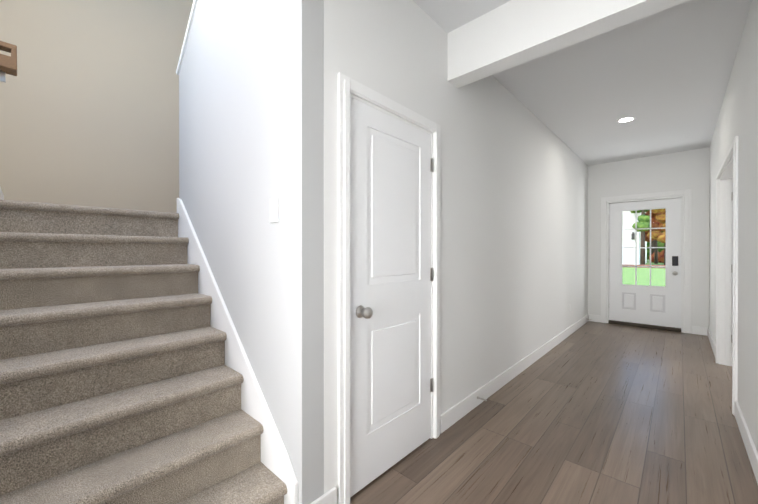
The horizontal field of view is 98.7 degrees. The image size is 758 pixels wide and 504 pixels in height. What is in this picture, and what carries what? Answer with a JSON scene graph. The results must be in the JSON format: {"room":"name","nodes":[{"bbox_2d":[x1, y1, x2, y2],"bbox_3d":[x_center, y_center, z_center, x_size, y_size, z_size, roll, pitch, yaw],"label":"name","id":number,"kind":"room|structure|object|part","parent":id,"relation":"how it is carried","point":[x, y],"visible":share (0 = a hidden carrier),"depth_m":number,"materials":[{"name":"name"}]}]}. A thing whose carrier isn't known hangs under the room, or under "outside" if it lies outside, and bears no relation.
{"room":"entrance hallway","nodes":[
{"label":"entrance hallway","id":0,"kind":"room"},
{"bbox_2d":[0,0,192,212],"bbox_3d":[-2.261,-1.557,3.336,0.120,5.600,2.520,0,0,43],"label":"wall","id":1,"kind":"structure","parent":0,"point":[89,104],"depth_m":2.92,"materials":[{"name":"beige paint"}]},
{"bbox_2d":[179,0,323,503],"bbox_3d":[-0.917,-0.828,2.042,1.683,4.150,0.120,0,0,43],"label":"wall","id":2,"kind":"structure","parent":0,"point":[251,108],"depth_m":1.63,"materials":[{"name":"grey paint"}]},
{"bbox_2d":[176,0,196,74],"bbox_3d":[-0.932,-2.165,2.051,1.712,1.527,0.144,0,0,43],"label":"trim","id":3,"kind":"structure","parent":2,"relation":"on","point":[186,35],"depth_m":2.42,"materials":[{"name":"white wood"}]},
{"bbox_2d":[270,197,278,222],"bbox_3d":[-0.508,-0.206,1.576,0.072,0.118,0.012,0,0,43],"label":"light switch","id":4,"kind":"object","parent":2,"relation":"attached to","point":[274,209],"visible":1,"depth_m":1.56,"materials":[{"name":"white plastic"}]},
{"bbox_2d":[324,0,587,503],"bbox_3d":[1.723,-0.163,3.751,0.120,2.810,5.968,0,0,43],"label":"wall","id":5,"kind":"structure","parent":0,"point":[514,230],"depth_m":2.62,"materials":[{"name":"white paint"}]},
{"bbox_2d":[338,72,440,503],"bbox_3d":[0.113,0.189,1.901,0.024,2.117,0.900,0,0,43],"label":"trim","id":6,"kind":"structure","parent":5,"relation":"attached to","point":[347,85],"depth_m":1.60,"materials":[{"name":"white wood"}]},
{"bbox_2d":[350,97,430,496],"bbox_3d":[0.089,0.221,1.922,0.035,2.030,0.730,0,0,43],"label":"closet door","id":7,"kind":"structure","parent":5,"relation":"in","point":[390,287],"depth_m":1.86,"materials":[{"name":"white wood"}]},
{"bbox_2d":[356,305,372,318],"bbox_3d":[-0.071,0.307,1.669,0.074,0.066,0.066,0,0,43],"label":"door knob","id":8,"kind":"object","parent":7,"relation":"attached to","point":[365,313],"depth_m":1.65,"materials":[{"name":"grey metal"}]},
{"bbox_2d":[440,314,589,432],"bbox_3d":[2.111,1.178,4.075,0.019,0.125,4.974,0,0,43],"label":"baseboard","id":9,"kind":"structure","parent":5,"relation":"attached to","point":[452,415],"depth_m":2.97,"materials":[{"name":"white wood"}]},
{"bbox_2d":[350,321,757,503],"bbox_3d":[1.094,1.273,1.847,7.944,0.050,9.867,0,0,43],"label":"floor","id":10,"kind":"structure","parent":0,"point":[589,412],"depth_m":2.19,"materials":[{"name":"brown wood"}]},
{"bbox_2d":[0,41,297,503],"bbox_3d":[-1.300,0.034,2.362,2.618,2.426,2.412,0,0,43],"label":"staircase","id":11,"kind":"structure","parent":10,"relation":"on","point":[127,375],"depth_m":1.60,"materials":[{"name":"beige carpet"}]},
{"bbox_2d":[448,0,688,87],"bbox_3d":[1.102,-1.391,1.847,1.542,0.339,0.140,0,0,43],"label":"header beam","id":12,"kind":"structure","parent":0,"point":[509,34],"depth_m":1.96,"materials":[{"name":"white paint"}]},
{"bbox_2d":[413,0,751,165],"bbox_3d":[1.094,-1.612,1.838,7.944,0.100,9.867,0,0,43],"label":"ceiling","id":13,"kind":"structure","parent":0,"point":[662,76],"depth_m":2.94,"materials":[{"name":"white paint"}]},
{"bbox_2d":[617,116,635,122],"bbox_3d":[2.908,-1.565,3.834,0.176,0.005,0.176,0,0,43],"label":"recessed light","id":14,"kind":"object","parent":13,"relation":"in","point":[626,119],"visible":1,"depth_m":3.82,"materials":[{"name":"white plastic"}]},
{"bbox_2d":[588,147,709,333],"bbox_3d":[4.354,-0.169,5.465,1.664,2.810,0.120,0,0,43],"label":"wall","id":15,"kind":"structure","parent":0,"point":[684,170],"depth_m":5.20,"materials":[{"name":"white paint"}]},
{"bbox_2d":[608,320,680,331],"bbox_3d":[4.415,1.210,5.444,0.934,0.054,0.175,0,0,43],"label":"front door threshold sill","id":16,"kind":"structure","parent":15,"relation":"attached to","point":[645,326],"depth_m":5.36,"materials":[{"name":"brown metal"}]},
{"bbox_2d":[609,198,680,327],"bbox_3d":[4.394,0.161,5.419,0.928,2.035,0.060,0,0,43],"label":"front door","id":17,"kind":"structure","parent":15,"relation":"in","point":[642,313],"depth_m":5.39,"materials":[{"name":"white wood"}]},
{"bbox_3d":[4.394,0.821,5.421,0.500,0.225,0.040,0,0,43],"label":"front door raised panel","id":18,"kind":"part","parent":17,"relation":"part of","materials":[{"name":"white wood"}]},
{"bbox_3d":[4.394,0.821,5.421,0.560,0.285,0.022,0,0,43],"label":"front door panel recess","id":19,"kind":"part","parent":17,"relation":"part of","materials":[{"name":"white wood"}]},
{"bbox_3d":[4.394,-0.084,5.418,0.558,1.253,0.006,0,0,43],"label":"front door glass","id":20,"kind":"part","parent":17,"relation":"part of","materials":[{"name":"clear glass"}]},
{"bbox_2d":[601,189,691,333],"bbox_3d":[4.391,0.131,5.415,1.158,2.212,0.145,0,0,43],"label":"door frame","id":21,"kind":"structure","parent":15,"relation":"attached to","point":[687,193],"depth_m":5.12,"materials":[{"name":"white wood"}]},
{"bbox_2d":[709,0,757,451],"bbox_3d":[1.706,-0.155,1.278,0.120,2.810,9.867,0,0,43],"label":"wall","id":22,"kind":"structure","parent":0,"point":[738,115],"depth_m":2.21,"materials":[{"name":"white paint"}]},
{"bbox_2d":[706,327,714,355],"bbox_3d":[4.385,1.178,4.290,0.019,0.125,1.572,0,0,43],"label":"baseboard","id":23,"kind":"structure","parent":22,"relation":"attached to","point":[708,333],"depth_m":4.41,"materials":[{"name":"white wood"}]},
{"bbox_2d":[715,136,738,415],"bbox_3d":[3.327,0.178,3.037,0.168,2.132,1.674,0,0,43],"label":"door frame","id":24,"kind":"structure","parent":22,"relation":"attached to","point":[725,254],"depth_m":3.57,"materials":[{"name":"white wood"}]},
{"bbox_2d":[731,192,732,342],"bbox_3d":[3.867,0.163,3.564,0.032,1.650,0.003,0,0,43],"label":"side door jamb hinges","id":25,"kind":"object","parent":22,"relation":"attached to","point":[731,264],"visible":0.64,"depth_m":3.57,"materials":[{"name":"grey metal"}]},
{"bbox_2d":[735,401,757,483],"bbox_3d":[0.506,1.191,0.082,0.015,0.125,6.475,0,0,43],"label":"baseboard","id":26,"kind":"structure","parent":22,"relation":"attached to","point":[751,450],"depth_m":2.01,"materials":[{"name":"white wood"}]},
{"bbox_3d":[4.666,0.130,5.131,0.078,0.158,0.010,0,0,43],"label":"front door lock bezel","id":27,"kind":"object","parent":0,"visible":0},
{"bbox_2d":[672,256,677,265],"bbox_3d":[4.661,0.130,5.126,0.070,0.150,0.024,0,0,43],"label":"keypad","id":28,"kind":"object","parent":27,"relation":"attached to","point":[674,260],"visible":1,"depth_m":5.12,"materials":[{"name":"grey plastic"}]}
]}

